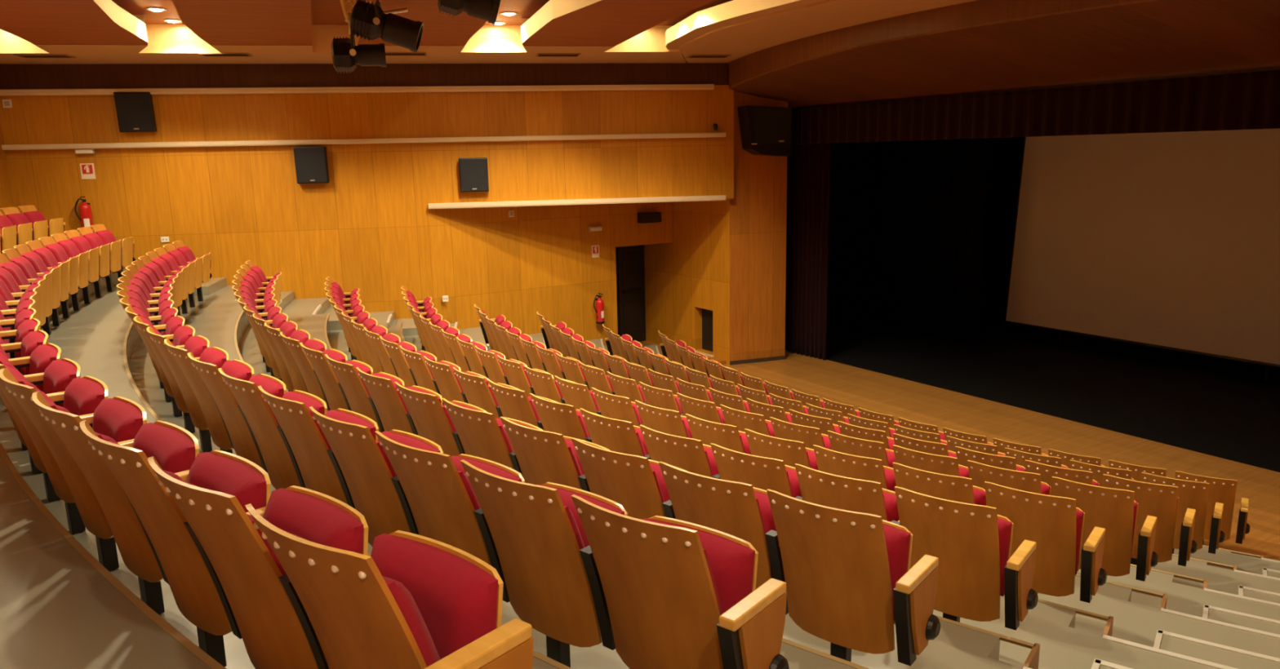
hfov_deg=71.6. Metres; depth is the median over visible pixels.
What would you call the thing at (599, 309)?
fire extinguisher
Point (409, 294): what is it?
cushion
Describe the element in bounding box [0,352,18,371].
cushion
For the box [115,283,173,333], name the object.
seat
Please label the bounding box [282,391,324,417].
seat cushion
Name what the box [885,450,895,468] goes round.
seat cushion
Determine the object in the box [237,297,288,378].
seat
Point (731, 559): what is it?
seat cushion
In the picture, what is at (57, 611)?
floor
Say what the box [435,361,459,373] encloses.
seat cushion
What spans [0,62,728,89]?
trim
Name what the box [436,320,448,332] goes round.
seat cushion
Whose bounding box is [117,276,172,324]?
seat
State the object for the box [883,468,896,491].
seat cushion
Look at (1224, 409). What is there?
floor
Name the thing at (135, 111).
wall speaker
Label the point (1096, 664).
trim
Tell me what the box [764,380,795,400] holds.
seat
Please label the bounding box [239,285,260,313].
cushion
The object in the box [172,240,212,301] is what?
seat
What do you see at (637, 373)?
seat
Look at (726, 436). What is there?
seat
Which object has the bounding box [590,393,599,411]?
cushion
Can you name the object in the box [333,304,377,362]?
seat
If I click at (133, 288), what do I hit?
cushion
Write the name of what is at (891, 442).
seat cushion
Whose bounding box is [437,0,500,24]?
spotlight
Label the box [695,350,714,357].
sill
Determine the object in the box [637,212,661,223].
wall fixture
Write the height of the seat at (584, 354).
0.855 m
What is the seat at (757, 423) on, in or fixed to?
on the floor at (1185, 599)
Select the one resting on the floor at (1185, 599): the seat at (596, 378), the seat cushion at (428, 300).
the seat at (596, 378)
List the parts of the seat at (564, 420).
frame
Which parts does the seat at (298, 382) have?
backrest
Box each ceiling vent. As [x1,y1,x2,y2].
[13,53,75,57]
[197,52,253,56]
[385,52,426,55]
[536,53,581,57]
[686,54,731,57]
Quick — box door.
[615,244,644,341]
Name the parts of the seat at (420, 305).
backrest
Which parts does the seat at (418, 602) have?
backrest, armrest, panel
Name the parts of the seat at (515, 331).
backrest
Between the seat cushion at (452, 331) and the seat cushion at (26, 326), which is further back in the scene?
the seat cushion at (452, 331)
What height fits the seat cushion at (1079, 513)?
0.362 m
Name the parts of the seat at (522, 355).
backrest, frame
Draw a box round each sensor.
[2,99,12,107]
[508,210,514,217]
[712,123,717,129]
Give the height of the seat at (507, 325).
0.855 m
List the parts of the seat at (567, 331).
backrest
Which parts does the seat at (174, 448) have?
backrest, frame, armrest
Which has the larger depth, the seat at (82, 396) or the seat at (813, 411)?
the seat at (813, 411)
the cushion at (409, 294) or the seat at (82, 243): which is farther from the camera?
the cushion at (409, 294)
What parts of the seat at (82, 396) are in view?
backrest, armrest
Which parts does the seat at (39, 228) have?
backrest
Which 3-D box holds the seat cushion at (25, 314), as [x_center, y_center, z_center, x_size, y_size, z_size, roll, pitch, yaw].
[-4.220,0.037,6.093,0.146,0.362,0.445,-9,14,-34]
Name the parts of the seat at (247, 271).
backrest, armrest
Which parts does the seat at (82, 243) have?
backrest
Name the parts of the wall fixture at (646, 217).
glass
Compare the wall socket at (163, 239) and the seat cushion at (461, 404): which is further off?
the wall socket at (163, 239)
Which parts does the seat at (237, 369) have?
frame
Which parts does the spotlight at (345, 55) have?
tilt knob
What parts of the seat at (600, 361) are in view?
backrest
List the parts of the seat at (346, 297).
backrest, panel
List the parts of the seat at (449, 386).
backrest, frame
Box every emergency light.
[74,148,95,154]
[588,226,602,231]
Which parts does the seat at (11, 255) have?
backrest, armrest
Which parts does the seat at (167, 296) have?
backrest, armrest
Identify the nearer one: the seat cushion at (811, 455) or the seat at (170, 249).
the seat cushion at (811, 455)
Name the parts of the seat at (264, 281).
backrest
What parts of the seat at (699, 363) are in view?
backrest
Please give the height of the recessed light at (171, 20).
0.030 m
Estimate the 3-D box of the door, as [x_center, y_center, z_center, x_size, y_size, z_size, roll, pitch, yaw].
[-0.423,-0.828,18.054,1.220,2.095,0.131,-8,13,-32]
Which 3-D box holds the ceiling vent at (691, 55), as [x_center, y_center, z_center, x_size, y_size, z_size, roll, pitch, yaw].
[1.075,-4.359,13.907,0.640,0.016,0.340,-3,12,-11]
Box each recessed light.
[145,7,166,11]
[163,18,182,22]
[491,21,506,25]
[500,11,517,15]
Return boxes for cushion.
[0,215,13,228]
[0,228,2,253]
[0,262,30,292]
[0,267,22,300]
[0,278,17,318]
[0,293,14,330]
[0,310,10,342]
[0,324,8,344]
[0,336,10,359]
[0,344,8,359]
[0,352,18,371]
[3,364,39,390]
[5,213,29,226]
[9,256,39,279]
[14,300,32,319]
[14,309,33,358]
[16,225,18,245]
[16,320,37,373]
[17,291,34,306]
[20,331,44,375]
[21,251,48,273]
[22,284,38,296]
[23,210,46,222]
[27,385,70,413]
[28,277,43,287]
[29,344,57,391]
[31,222,34,240]
[32,247,58,267]
[35,271,50,279]
[43,360,76,407]
[44,243,69,262]
[46,266,57,271]
[57,240,80,257]
[63,377,104,428]
[69,235,92,253]
[82,232,104,248]
[92,398,142,442]
[95,230,116,244]
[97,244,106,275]
[120,239,123,266]
[126,291,154,325]
[127,284,154,316]
[127,298,152,324]
[128,278,155,315]
[131,306,149,320]
[132,422,195,473]
[133,272,159,307]
[137,266,160,293]
[139,315,157,330]
[144,262,166,287]
[151,257,173,275]
[151,327,162,335]
[157,293,170,324]
[158,300,172,333]
[159,253,179,271]
[159,286,171,297]
[160,308,176,335]
[161,280,173,289]
[164,275,177,284]
[165,316,182,343]
[168,249,187,266]
[173,325,193,346]
[177,246,195,262]
[184,336,207,357]
[187,452,266,512]
[199,347,226,368]
[221,360,251,381]
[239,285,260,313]
[240,280,261,311]
[240,292,258,313]
[242,275,262,305]
[242,298,255,309]
[245,270,264,298]
[248,305,259,315]
[248,375,284,398]
[250,266,267,287]
[262,293,273,319]
[262,488,363,554]
[263,288,273,298]
[264,282,274,292]
[264,299,275,320]
[266,306,279,326]
[266,401,279,426]
[267,277,276,284]
[271,313,286,328]
[280,321,296,337]
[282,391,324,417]
[289,330,308,344]
[303,339,324,352]
[311,417,331,449]
[323,349,345,363]
[324,409,375,440]
[330,282,347,304]
[330,287,346,311]
[330,292,345,310]
[333,297,343,308]
[337,304,346,313]
[345,360,371,374]
[349,293,358,316]
[350,288,358,297]
[350,299,359,317]
[352,305,363,322]
[356,311,368,324]
[359,376,370,397]
[362,318,376,331]
[370,533,497,659]
[371,325,386,337]
[371,373,402,390]
[375,441,396,477]
[377,431,439,453]
[382,333,399,343]
[395,390,409,413]
[397,342,415,352]
[405,291,420,312]
[405,386,440,403]
[407,296,418,310]
[409,302,417,309]
[415,351,435,361]
[422,297,431,312]
[423,302,432,319]
[426,308,435,319]
[431,314,441,325]
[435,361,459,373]
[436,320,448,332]
[441,406,456,432]
[443,402,479,411]
[444,327,458,336]
[450,455,521,482]
[453,373,463,392]
[456,334,471,342]
[457,471,480,510]
[462,372,488,386]
[470,342,485,351]
[486,351,504,359]
[488,386,498,406]
[494,315,504,325]
[495,418,532,428]
[498,425,514,453]
[500,321,511,330]
[507,327,519,335]
[518,334,531,342]
[524,370,532,386]
[528,400,540,421]
[531,341,545,349]
[537,484,624,547]
[554,381,563,398]
[555,322,565,332]
[562,328,573,336]
[564,439,584,475]
[564,506,584,550]
[567,446,582,476]
[571,334,582,342]
[576,411,590,436]
[577,415,589,438]
[579,366,586,381]
[582,341,594,348]
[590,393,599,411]
[595,347,608,355]
[606,376,613,391]
[621,334,631,342]
[630,341,640,347]
[631,404,643,424]
[632,406,641,425]
[634,428,648,455]
[635,432,645,456]
[638,386,646,402]
[640,347,653,354]
[642,518,755,613]
[648,373,654,386]
[649,462,670,502]
[652,471,664,503]
[674,396,683,413]
[675,340,684,347]
[675,382,682,395]
[675,398,682,414]
[681,417,693,439]
[682,420,689,438]
[684,346,694,353]
[702,549,722,615]
[703,447,719,475]
[704,451,713,476]
[708,378,714,389]
[716,408,725,424]
[716,409,723,423]
[738,433,751,454]
[739,435,746,453]
[743,402,750,413]
[754,491,776,578]
[755,498,772,573]
[763,384,768,395]
[765,422,775,437]
[785,413,792,423]
[785,467,801,497]
[786,471,793,497]
[803,407,808,414]
[805,449,818,471]
[822,435,831,450]
[834,426,840,434]
[844,417,849,424]
[882,491,899,522]
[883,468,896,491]
[883,524,911,621]
[884,532,893,610]
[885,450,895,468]
[888,439,894,450]
[889,429,895,438]
[938,432,945,440]
[948,452,956,457]
[958,466,968,478]
[973,488,986,506]
[997,518,1012,596]
[1016,466,1026,471]
[1040,484,1049,495]
[1075,510,1083,575]
[1092,481,1097,486]
[1130,502,1137,557]
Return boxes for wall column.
[729,91,787,361]
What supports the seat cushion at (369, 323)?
on the seat at (369, 323)
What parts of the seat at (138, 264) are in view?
backrest, armrest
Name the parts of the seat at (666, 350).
frame, backrest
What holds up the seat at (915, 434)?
on the floor at (1243, 563)
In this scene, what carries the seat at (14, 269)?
on the floor at (93, 335)
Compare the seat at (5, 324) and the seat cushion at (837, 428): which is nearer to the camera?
the seat at (5, 324)
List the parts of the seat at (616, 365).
backrest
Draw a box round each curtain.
[786,110,830,359]
[797,69,1279,144]
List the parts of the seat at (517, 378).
backrest, frame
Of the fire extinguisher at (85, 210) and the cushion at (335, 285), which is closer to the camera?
the cushion at (335, 285)
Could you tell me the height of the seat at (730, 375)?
0.855 m
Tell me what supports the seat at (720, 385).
on the floor at (1243, 563)
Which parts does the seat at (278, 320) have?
backrest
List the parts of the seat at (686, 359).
backrest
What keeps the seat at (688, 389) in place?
on the floor at (1221, 580)
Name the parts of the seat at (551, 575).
frame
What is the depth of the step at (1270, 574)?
7.06 m
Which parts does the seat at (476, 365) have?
backrest, frame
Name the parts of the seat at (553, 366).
backrest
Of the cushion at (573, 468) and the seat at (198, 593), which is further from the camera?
the cushion at (573, 468)
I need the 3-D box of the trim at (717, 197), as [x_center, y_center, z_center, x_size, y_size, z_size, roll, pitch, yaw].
[-0.994,-2.250,15.053,5.058,0.092,0.090,-3,12,-11]
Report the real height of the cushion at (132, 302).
0.375 m
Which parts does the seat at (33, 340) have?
armrest, frame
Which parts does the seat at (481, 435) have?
backrest, frame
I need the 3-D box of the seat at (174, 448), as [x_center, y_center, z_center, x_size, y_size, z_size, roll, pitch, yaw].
[-1.817,0.623,3.166,0.545,0.855,0.452,9,16,43]
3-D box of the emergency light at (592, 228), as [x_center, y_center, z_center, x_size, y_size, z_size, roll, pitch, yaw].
[-0.819,-1.951,16.358,0.260,0.090,0.070,-8,13,-32]
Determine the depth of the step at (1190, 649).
4.59 m
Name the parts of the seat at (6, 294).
armrest, frame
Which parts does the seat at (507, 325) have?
backrest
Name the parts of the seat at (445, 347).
backrest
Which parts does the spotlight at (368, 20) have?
tilt knob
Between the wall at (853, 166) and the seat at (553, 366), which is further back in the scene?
the wall at (853, 166)
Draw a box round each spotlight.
[331,13,386,73]
[349,0,423,53]
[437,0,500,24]
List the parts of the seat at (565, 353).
backrest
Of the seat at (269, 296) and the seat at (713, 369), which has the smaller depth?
the seat at (269, 296)
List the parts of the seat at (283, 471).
frame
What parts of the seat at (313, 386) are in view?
frame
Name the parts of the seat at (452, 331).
backrest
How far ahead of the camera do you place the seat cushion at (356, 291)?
12.62 m
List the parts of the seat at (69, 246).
backrest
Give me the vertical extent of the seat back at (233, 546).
0.375 m
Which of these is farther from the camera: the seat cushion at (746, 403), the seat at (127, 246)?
the seat at (127, 246)
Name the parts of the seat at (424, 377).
backrest, frame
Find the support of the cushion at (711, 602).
on the seat at (679, 594)
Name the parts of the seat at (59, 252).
backrest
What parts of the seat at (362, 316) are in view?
backrest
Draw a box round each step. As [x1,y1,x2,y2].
[187,277,227,296]
[278,291,294,309]
[321,306,342,330]
[390,318,417,336]
[458,326,489,351]
[527,333,546,349]
[586,338,602,348]
[641,344,657,354]
[695,352,725,364]
[1098,665,1114,668]
[1159,635,1279,668]
[1207,608,1279,635]
[1243,589,1279,604]
[1266,571,1279,578]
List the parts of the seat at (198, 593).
backrest, frame, armrest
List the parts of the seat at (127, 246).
backrest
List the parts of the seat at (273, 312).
backrest, armrest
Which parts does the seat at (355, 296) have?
backrest, armrest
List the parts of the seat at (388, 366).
backrest, frame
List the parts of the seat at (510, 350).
backrest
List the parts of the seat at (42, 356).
backrest, armrest, frame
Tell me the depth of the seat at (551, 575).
3.08 m
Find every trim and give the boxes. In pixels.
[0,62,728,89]
[0,84,714,96]
[0,442,226,668]
[1,132,725,150]
[123,321,572,668]
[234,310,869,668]
[311,304,321,315]
[324,313,1035,649]
[386,314,392,324]
[400,321,1109,621]
[428,195,725,208]
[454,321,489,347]
[471,342,1164,598]
[600,338,605,350]
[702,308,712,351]
[1022,643,1039,668]
[1022,658,1133,668]
[1102,616,1113,636]
[1102,630,1279,668]
[1130,564,1204,583]
[1160,593,1167,609]
[1160,604,1279,638]
[1172,554,1233,569]
[1202,545,1261,558]
[1203,579,1207,590]
[1204,586,1279,607]
[1234,568,1279,581]
[1261,557,1279,563]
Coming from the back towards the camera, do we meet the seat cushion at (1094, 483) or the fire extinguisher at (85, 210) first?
the fire extinguisher at (85, 210)
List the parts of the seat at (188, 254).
backrest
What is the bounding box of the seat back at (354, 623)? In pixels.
[284,530,439,666]
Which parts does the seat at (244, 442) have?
frame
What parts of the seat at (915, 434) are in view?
backrest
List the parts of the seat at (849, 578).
backrest, frame, armrest, panel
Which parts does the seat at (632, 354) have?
backrest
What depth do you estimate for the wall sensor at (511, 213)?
15.42 m
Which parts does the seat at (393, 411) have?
backrest, frame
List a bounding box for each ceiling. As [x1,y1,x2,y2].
[0,0,824,64]
[111,0,733,25]
[728,0,1279,110]
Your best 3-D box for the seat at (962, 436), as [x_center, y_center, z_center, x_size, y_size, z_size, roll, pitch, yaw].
[3.597,1.429,9.607,0.452,0.855,0.545,-12,16,-43]
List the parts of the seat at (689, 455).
frame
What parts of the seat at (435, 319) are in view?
backrest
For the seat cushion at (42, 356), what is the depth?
4.80 m
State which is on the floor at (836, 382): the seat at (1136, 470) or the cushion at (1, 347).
the seat at (1136, 470)
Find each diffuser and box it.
[75,149,92,153]
[591,226,601,231]
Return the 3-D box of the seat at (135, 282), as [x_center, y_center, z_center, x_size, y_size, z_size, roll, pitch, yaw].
[-4.982,-0.215,9.050,0.452,0.855,0.545,-7,13,-25]
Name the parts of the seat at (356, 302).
backrest, armrest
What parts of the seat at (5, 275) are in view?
armrest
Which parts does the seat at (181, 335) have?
backrest, armrest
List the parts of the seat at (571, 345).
backrest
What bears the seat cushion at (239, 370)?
on the seat at (237, 369)
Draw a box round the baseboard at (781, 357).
[729,355,785,365]
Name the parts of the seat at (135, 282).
backrest, armrest, frame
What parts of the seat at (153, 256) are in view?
backrest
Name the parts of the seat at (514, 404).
backrest, frame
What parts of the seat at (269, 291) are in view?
backrest, armrest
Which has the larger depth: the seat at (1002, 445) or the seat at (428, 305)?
the seat at (428, 305)
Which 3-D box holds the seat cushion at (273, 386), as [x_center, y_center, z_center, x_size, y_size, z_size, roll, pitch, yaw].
[-2.179,0.457,5.161,0.146,0.362,0.445,-11,15,-40]
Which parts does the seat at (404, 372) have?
backrest, frame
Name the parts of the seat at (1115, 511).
frame, armrest, panel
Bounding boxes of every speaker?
[113,91,156,132]
[293,146,329,183]
[458,157,488,192]
[737,105,791,156]
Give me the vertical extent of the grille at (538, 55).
0.014 m
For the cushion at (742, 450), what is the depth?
6.26 m
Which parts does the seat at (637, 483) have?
frame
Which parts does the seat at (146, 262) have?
backrest, armrest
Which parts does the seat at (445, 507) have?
backrest, frame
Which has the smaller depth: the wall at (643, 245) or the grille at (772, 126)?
the grille at (772, 126)
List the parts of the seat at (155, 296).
backrest, armrest, frame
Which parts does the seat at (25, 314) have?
armrest, frame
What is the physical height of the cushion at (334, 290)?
0.375 m
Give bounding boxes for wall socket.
[160,236,169,242]
[442,295,448,302]
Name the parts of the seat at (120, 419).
backrest, armrest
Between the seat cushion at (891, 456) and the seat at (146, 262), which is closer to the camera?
the seat cushion at (891, 456)
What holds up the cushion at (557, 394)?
on the seat at (544, 385)
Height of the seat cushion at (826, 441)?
0.362 m
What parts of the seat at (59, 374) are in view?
backrest, armrest, frame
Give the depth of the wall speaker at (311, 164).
14.02 m
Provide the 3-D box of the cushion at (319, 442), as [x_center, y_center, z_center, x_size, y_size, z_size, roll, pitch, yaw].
[-1.584,0.523,4.226,0.210,0.375,0.455,-12,16,-43]
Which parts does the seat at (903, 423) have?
backrest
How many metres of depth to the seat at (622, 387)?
8.70 m
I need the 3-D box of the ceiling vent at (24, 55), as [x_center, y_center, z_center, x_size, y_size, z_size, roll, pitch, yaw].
[-8.149,-3.816,12.162,0.640,0.016,0.340,-3,12,-11]
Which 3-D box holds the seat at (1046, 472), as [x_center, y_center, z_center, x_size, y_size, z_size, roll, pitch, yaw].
[3.318,1.390,6.944,0.545,0.855,0.452,8,14,38]
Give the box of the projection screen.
[1003,128,1279,381]
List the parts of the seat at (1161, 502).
frame, armrest, panel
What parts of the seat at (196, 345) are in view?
backrest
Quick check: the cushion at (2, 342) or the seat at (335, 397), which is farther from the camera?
the seat at (335, 397)
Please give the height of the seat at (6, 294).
0.855 m
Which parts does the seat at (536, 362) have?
backrest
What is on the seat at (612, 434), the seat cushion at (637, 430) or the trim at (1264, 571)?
the seat cushion at (637, 430)
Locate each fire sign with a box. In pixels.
[80,163,95,179]
[591,244,599,257]
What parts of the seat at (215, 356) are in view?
backrest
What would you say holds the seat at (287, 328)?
on the floor at (955, 646)
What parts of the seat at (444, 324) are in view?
backrest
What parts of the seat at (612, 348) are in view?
frame, backrest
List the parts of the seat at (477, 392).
backrest, frame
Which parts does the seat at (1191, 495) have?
frame, armrest, panel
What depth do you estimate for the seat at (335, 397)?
6.46 m
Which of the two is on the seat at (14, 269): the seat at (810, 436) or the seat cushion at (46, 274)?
the seat cushion at (46, 274)
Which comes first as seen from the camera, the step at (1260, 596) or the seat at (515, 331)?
the step at (1260, 596)
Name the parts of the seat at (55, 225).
backrest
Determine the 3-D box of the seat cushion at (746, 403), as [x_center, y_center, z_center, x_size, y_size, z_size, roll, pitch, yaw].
[1.110,0.913,9.306,0.146,0.362,0.445,-10,14,-37]
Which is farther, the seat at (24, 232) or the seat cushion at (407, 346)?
the seat at (24, 232)
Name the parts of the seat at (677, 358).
backrest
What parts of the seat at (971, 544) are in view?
backrest, frame, armrest, panel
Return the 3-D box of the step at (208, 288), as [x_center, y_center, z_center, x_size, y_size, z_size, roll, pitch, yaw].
[-6.777,-0.725,13.695,0.507,0.154,1.065,-3,12,-10]
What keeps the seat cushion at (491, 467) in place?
on the seat at (445, 507)
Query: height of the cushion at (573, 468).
0.375 m
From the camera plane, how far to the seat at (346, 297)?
12.64 m
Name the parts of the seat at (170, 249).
backrest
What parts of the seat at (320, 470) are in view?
frame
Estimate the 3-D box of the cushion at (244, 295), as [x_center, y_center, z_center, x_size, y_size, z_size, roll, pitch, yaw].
[-4.295,-0.260,9.781,0.210,0.375,0.455,-6,12,-24]
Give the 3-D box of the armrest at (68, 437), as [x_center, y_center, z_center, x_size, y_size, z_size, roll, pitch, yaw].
[-1.889,0.477,3.112,0.455,0.375,0.210,10,16,43]
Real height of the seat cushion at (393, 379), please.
0.362 m
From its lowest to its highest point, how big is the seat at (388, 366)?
0.855 m
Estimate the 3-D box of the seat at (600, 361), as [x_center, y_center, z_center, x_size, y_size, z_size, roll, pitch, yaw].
[-0.417,0.562,11.465,0.452,0.855,0.545,-7,13,-26]
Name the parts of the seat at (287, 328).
backrest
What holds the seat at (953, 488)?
on the floor at (1135, 623)
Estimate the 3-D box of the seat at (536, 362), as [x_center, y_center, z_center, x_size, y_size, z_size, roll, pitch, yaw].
[-1.176,0.464,10.705,0.452,0.855,0.545,-7,13,-27]
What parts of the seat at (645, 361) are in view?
backrest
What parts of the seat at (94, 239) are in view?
backrest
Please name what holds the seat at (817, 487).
on the floor at (1062, 646)
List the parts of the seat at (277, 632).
frame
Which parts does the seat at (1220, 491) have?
frame, armrest, panel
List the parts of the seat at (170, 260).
backrest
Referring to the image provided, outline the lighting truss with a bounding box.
[339,0,408,35]
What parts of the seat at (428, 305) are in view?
backrest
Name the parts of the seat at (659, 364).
backrest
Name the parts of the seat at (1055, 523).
frame, armrest, panel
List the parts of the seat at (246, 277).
backrest, armrest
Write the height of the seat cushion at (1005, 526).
0.362 m
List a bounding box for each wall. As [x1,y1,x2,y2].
[0,60,733,319]
[0,120,13,215]
[427,201,672,345]
[637,244,645,342]
[644,199,729,364]
[785,142,877,337]
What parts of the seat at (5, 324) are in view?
armrest, frame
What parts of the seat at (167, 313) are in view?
backrest, armrest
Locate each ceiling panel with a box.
[0,0,147,45]
[172,0,312,45]
[355,0,486,46]
[520,0,717,46]
[679,0,977,62]
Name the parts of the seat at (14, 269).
backrest, armrest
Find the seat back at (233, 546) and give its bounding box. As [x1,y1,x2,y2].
[177,479,286,576]
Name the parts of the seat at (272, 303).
backrest, armrest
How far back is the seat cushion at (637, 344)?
13.83 m
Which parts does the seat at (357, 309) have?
backrest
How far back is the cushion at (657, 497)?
4.03 m
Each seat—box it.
[0,207,48,245]
[0,211,32,245]
[0,225,16,253]
[0,253,52,330]
[0,267,45,325]
[0,278,39,330]
[0,290,36,343]
[0,298,35,359]
[0,308,35,358]
[0,318,39,373]
[0,329,48,450]
[0,342,61,474]
[0,352,80,502]
[0,364,107,533]
[0,368,146,571]
[1,248,60,334]
[13,244,68,326]
[17,204,66,242]
[25,240,78,318]
[31,391,199,614]
[38,236,88,311]
[50,233,98,303]
[63,230,110,297]
[77,226,120,292]
[79,420,271,666]
[90,224,135,283]
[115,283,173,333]
[116,290,177,388]
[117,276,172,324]
[119,297,185,401]
[120,271,173,325]
[124,306,195,417]
[125,265,174,315]
[131,260,177,309]
[133,315,209,433]
[137,255,182,306]
[145,251,188,315]
[146,326,228,452]
[147,457,370,668]
[154,248,195,313]
[163,244,202,307]
[164,338,253,453]
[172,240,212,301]
[187,352,286,472]
[217,368,327,489]
[231,279,275,319]
[231,284,277,362]
[233,274,275,311]
[234,291,281,372]
[236,269,275,313]
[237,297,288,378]
[240,264,278,306]
[244,305,297,381]
[244,503,533,668]
[245,260,281,303]
[252,313,310,391]
[257,386,378,509]
[264,322,326,393]
[280,332,346,411]
[299,342,373,411]
[309,406,443,546]
[324,281,359,316]
[324,286,361,352]
[324,354,404,432]
[325,276,359,315]
[325,292,364,359]
[328,297,369,360]
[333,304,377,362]
[341,311,387,373]
[351,319,400,373]
[355,367,442,435]
[364,327,417,377]
[374,431,524,603]
[379,336,436,387]
[394,382,487,456]
[400,285,431,342]
[400,345,461,406]
[401,290,433,350]
[403,296,437,351]
[407,302,442,353]
[412,307,449,361]
[419,314,459,361]
[423,355,489,404]
[429,321,471,365]
[441,328,487,372]
[441,398,542,477]
[452,367,519,418]
[456,337,505,378]
[460,459,627,667]
[474,304,505,351]
[475,345,527,385]
[479,310,512,352]
[485,315,520,359]
[487,379,559,431]
[494,322,532,360]
[497,355,553,396]
[499,417,609,492]
[506,328,546,368]
[519,336,562,372]
[523,364,577,404]
[529,393,604,443]
[535,344,580,380]
[537,311,566,350]
[542,317,573,353]
[550,323,583,357]
[554,375,606,415]
[555,352,604,391]
[560,329,595,363]
[571,336,609,367]
[571,437,685,519]
[571,494,789,668]
[579,361,623,395]
[579,408,650,459]
[586,343,626,375]
[591,387,643,426]
[602,324,631,356]
[603,351,647,378]
[606,371,647,404]
[610,330,641,363]
[620,337,653,365]
[623,360,660,387]
[632,343,668,373]
[635,400,693,439]
[639,382,684,416]
[639,425,719,479]
[647,351,685,376]
[648,368,682,395]
[657,330,685,361]
[658,462,788,615]
[664,358,699,383]
[666,336,695,365]
[675,342,707,370]
[675,377,713,402]
[676,392,725,424]
[684,366,714,390]
[685,413,751,454]
[688,349,721,377]
[702,356,733,380]
[708,387,750,413]
[709,374,741,396]
[710,443,802,500]
[720,364,745,386]
[720,404,775,437]
[737,383,773,405]
[740,372,768,395]
[744,428,818,471]
[746,398,792,423]
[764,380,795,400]
[766,488,940,666]
[768,393,808,414]
[769,417,831,450]
[788,409,840,435]
[791,389,825,408]
[794,463,900,525]
[805,403,849,425]
[813,444,896,492]
[822,398,860,417]
[826,431,895,468]
[837,421,894,450]
[847,413,895,438]
[857,407,899,429]
[892,462,986,506]
[893,424,948,450]
[893,433,956,457]
[893,444,968,478]
[894,486,1038,631]
[897,417,945,440]
[942,427,993,445]
[946,435,1005,456]
[955,446,1026,471]
[967,460,1051,495]
[984,481,1106,603]
[992,438,1048,456]
[1004,448,1069,469]
[1025,460,1099,496]
[1048,448,1104,469]
[1052,476,1158,582]
[1069,460,1134,487]
[1102,474,1197,566]
[1108,460,1166,481]
[1141,472,1224,554]
[1174,471,1249,545]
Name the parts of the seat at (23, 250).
backrest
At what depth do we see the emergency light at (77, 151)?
13.45 m
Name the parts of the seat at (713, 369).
backrest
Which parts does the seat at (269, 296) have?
backrest, armrest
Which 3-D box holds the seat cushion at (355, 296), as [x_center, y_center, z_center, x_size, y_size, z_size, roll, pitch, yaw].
[-3.913,-0.346,12.155,0.146,0.362,0.445,-5,12,-18]
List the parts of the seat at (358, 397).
frame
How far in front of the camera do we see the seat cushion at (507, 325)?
12.71 m
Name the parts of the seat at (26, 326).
armrest, frame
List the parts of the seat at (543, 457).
frame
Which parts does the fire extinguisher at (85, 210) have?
valve handle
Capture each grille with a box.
[17,55,72,57]
[200,53,249,56]
[537,54,578,56]
[688,55,728,57]
[754,107,791,144]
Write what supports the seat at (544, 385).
on the floor at (1135, 623)
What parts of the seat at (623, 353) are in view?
backrest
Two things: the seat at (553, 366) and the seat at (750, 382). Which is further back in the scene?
the seat at (750, 382)
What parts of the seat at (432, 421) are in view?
frame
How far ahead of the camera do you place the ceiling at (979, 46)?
10.25 m
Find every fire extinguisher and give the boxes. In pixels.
[74,196,93,232]
[593,293,604,324]
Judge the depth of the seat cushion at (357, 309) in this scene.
11.15 m
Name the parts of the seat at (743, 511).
frame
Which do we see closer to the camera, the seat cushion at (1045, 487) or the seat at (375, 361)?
the seat cushion at (1045, 487)
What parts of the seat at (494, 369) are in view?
backrest, frame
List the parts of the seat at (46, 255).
backrest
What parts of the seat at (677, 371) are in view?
backrest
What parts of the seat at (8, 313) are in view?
armrest, frame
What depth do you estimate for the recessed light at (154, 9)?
10.84 m
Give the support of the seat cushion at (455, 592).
on the seat at (418, 602)
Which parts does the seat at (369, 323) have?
backrest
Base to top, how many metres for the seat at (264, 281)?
0.855 m
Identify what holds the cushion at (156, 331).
on the seat at (196, 345)
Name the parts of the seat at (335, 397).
backrest, frame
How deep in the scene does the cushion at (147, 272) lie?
10.01 m
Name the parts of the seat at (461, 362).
backrest, frame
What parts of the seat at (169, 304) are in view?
backrest, armrest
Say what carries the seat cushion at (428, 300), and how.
on the seat at (420, 305)
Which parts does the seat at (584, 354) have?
backrest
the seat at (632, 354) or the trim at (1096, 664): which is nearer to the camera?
the trim at (1096, 664)
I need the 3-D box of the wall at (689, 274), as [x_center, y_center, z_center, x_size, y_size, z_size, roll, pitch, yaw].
[0.874,-2.033,17.163,0.200,4.995,3.003,-8,13,-32]
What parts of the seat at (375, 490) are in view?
frame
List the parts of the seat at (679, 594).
backrest, frame, armrest, panel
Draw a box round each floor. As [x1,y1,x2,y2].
[0,267,211,668]
[0,283,558,668]
[128,285,856,668]
[238,297,1022,668]
[328,311,1218,668]
[403,323,1279,658]
[488,347,1279,621]
[604,345,1279,574]
[639,340,1279,560]
[785,312,1279,472]
[1151,555,1279,595]
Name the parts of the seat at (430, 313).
backrest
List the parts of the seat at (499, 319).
frame, backrest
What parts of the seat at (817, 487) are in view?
frame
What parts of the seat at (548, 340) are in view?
frame, backrest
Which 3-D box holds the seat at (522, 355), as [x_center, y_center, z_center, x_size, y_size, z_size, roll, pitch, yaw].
[-1.419,0.374,11.182,0.452,0.855,0.545,-6,12,-25]
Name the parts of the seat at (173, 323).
backrest, armrest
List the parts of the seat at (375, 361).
backrest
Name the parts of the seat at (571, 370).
backrest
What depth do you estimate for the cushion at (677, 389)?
9.82 m

